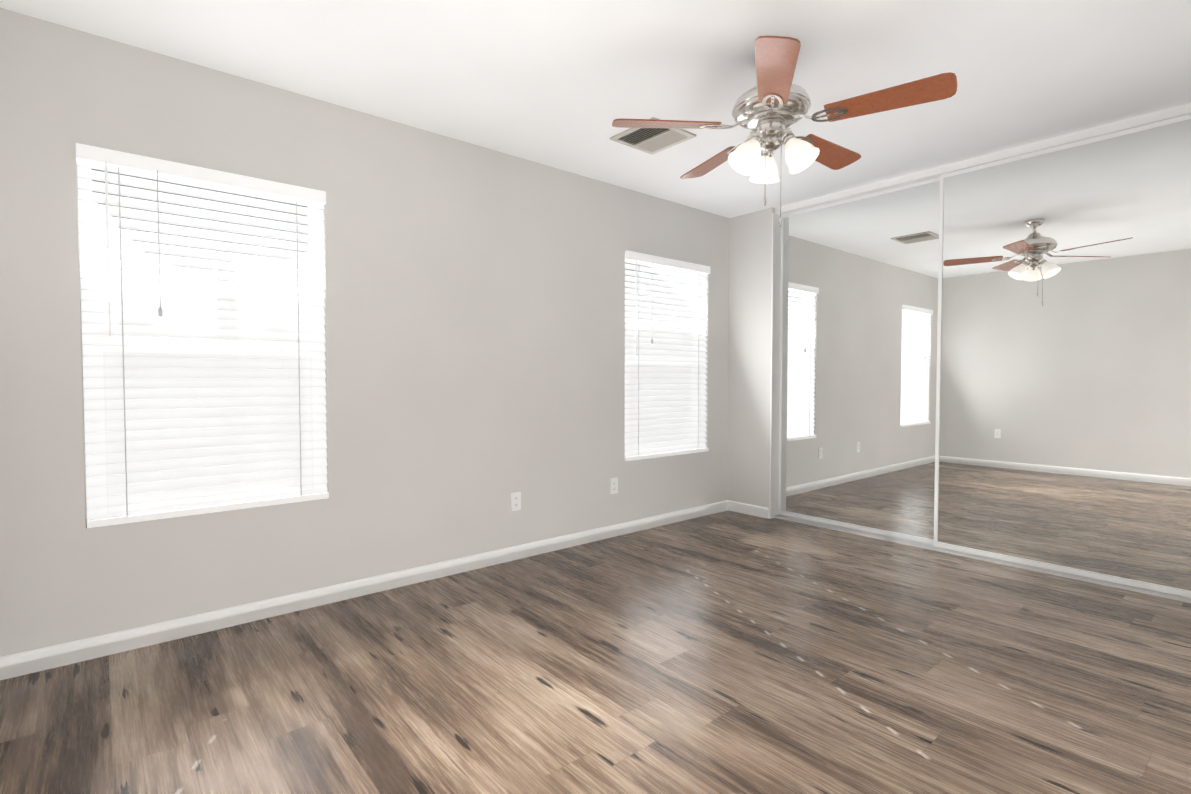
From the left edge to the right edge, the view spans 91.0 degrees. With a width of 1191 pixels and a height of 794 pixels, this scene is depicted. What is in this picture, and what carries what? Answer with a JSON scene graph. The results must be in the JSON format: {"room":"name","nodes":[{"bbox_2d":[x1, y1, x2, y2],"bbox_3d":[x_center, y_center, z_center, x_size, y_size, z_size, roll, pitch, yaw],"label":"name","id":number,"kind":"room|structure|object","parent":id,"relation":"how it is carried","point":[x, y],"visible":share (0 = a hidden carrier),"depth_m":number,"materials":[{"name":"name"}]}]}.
{"room":"empty bedroom","nodes":[
{"label":"empty bedroom","id":0,"kind":"room"},
{"bbox_2d":[0,8,728,656],"bbox_3d":[-0.295,-0.240,3.909,5.335,2.500,0.150,-1,2,-40],"label":"wall","id":1,"kind":"structure","parent":0,"point":[474,316],"depth_m":3.05,"materials":[{"name":"paint"}]},
{"bbox_2d":[77,163,320,523],"bbox_3d":[-1.758,-0.246,2.701,0.922,1.525,0.072,-1,2,-40],"label":"window","id":2,"kind":"structure","parent":1,"relation":"in","point":[94,290],"depth_m":2.39,"materials":[{"name":"white plastic"}]},
{"bbox_2d":[76,143,328,527],"bbox_3d":[-1.698,-0.244,2.630,0.922,1.519,0.079,-1,2,-40],"label":"window blind","id":3,"kind":"object","parent":2,"relation":"attached to","point":[193,407],"visible":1,"depth_m":2.58,"materials":[{"name":"white plastic"}]},
{"bbox_2d":[0,500,727,679],"bbox_3d":[-0.567,0.977,3.608,4.459,0.085,0.013,-1,2,-40],"label":"baseboard","id":4,"kind":"structure","parent":1,"relation":"attached to","point":[37,660],"depth_m":2.85,"materials":[{"name":"white wood"}]},
{"bbox_2d":[511,492,520,510],"bbox_3d":[-0.497,0.653,3.662,0.070,0.115,0.007,-1,2,-40],"label":"electrical outlet","id":5,"kind":"object","parent":1,"relation":"attached to","point":[515,501],"visible":1,"depth_m":3.66,"materials":[{"name":"white plastic"}]},
{"bbox_2d":[610,477,617,493],"bbox_3d":[0.134,0.637,4.196,0.070,0.115,0.007,-1,2,-40],"label":"electrical outlet","id":6,"kind":"object","parent":1,"relation":"attached to","point":[613,485],"visible":1,"depth_m":4.19,"materials":[{"name":"white plastic"}]},
{"bbox_2d":[625,251,709,460],"bbox_3d":[0.567,-0.302,4.546,0.940,1.519,0.079,-1,2,-40],"label":"window blind","id":7,"kind":"object","parent":1,"relation":"attached to","point":[665,391],"visible":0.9,"depth_m":4.52,"materials":[{"name":"white plastic"}]},
{"bbox_2d":[0,510,1190,793],"bbox_3d":[0.827,1.103,2.507,5.485,0.100,3.800,-1,2,-40],"label":"floor","id":8,"kind":"structure","parent":0,"point":[728,652],"depth_m":2.14,"materials":[{"name":"brown wood"}]},
{"bbox_2d":[769,103,1190,602],"bbox_3d":[2.269,-0.237,3.810,0.149,2.500,2.485,-1,2,-40],"label":"closet door frame","id":9,"kind":"structure","parent":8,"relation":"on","point":[1135,122],"depth_m":4.03,"materials":[{"name":"white metal"}]},
{"bbox_2d":[778,177,939,544],"bbox_3d":[1.904,-0.240,4.313,0.028,2.431,1.216,-1,2,-40],"label":"mirror panel","id":10,"kind":"object","parent":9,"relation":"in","point":[858,341],"visible":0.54,"depth_m":4.26,"materials":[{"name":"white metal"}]},
{"bbox_2d":[934,114,1190,597],"bbox_3d":[2.659,-0.211,3.362,0.028,2.431,1.273,-1,2,-40],"label":"mirror panel","id":11,"kind":"object","parent":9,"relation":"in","point":[1063,415],"visible":1,"depth_m":3.31,"materials":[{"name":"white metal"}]},
{"bbox_2d":[0,0,1190,217],"bbox_3d":[0.827,-1.496,2.429,5.485,0.100,3.800,-1,2,-40],"label":"ceiling","id":12,"kind":"structure","parent":0,"point":[560,84],"depth_m":2.56,"materials":[{"name":"paint"}]},
{"bbox_2d":[610,117,695,153],"bbox_3d":[0.323,-1.464,3.307,0.345,0.016,0.345,-1,2,-40],"label":"ceiling vent","id":13,"kind":"object","parent":12,"relation":"in","point":[651,140],"visible":0.85,"depth_m":3.31,"materials":[{"name":"white metal"}]},
{"bbox_2d":[612,36,956,226],"bbox_3d":[0.782,-1.079,2.518,1.254,0.739,1.304,-1,2,-40],"label":"ceiling fan","id":14,"kind":"object","parent":12,"relation":"hanging from","point":[771,107],"visible":1,"depth_m":2.39,"materials":[{"name":"brown wood"}]},
{"bbox_2d":[727,207,774,507],"bbox_3d":[1.573,-0.277,5.118,0.780,2.500,0.415,-1,2,-40],"label":"wall","id":15,"kind":"structure","parent":0,"point":[750,283],"depth_m":4.83,"materials":[{"name":"paint"}]},
{"bbox_2d":[727,500,768,518],"bbox_3d":[1.269,0.938,4.900,0.013,0.085,0.413,-1,2,-40],"label":"baseboard","id":16,"kind":"structure","parent":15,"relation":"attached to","point":[750,509],"depth_m":4.88,"materials":[{"name":"white wood"}]},
{"label":"outside","id":17,"kind":"structure","parent":0,"visible":0},
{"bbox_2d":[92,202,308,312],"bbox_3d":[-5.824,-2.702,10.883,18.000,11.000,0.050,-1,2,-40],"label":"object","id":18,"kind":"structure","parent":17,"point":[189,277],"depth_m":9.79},
{"bbox_3d":[-2.955,1.224,7.611,18.000,0.050,8.830,-1,2,-40],"label":"ground","id":19,"kind":"structure","parent":17,"visible":0},
{"bbox_2d":[91,169,307,300],"bbox_3d":[-2.790,-0.385,4.330,1.419,3.364,1.507,-1,2,-40],"label":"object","id":20,"kind":"object","parent":19,"relation":"on","point":[200,218],"depth_m":3.75,"materials":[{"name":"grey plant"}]},
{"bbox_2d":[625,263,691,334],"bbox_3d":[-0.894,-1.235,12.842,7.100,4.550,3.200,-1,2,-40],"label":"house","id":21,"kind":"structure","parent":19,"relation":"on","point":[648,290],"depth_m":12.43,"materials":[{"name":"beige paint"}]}
]}

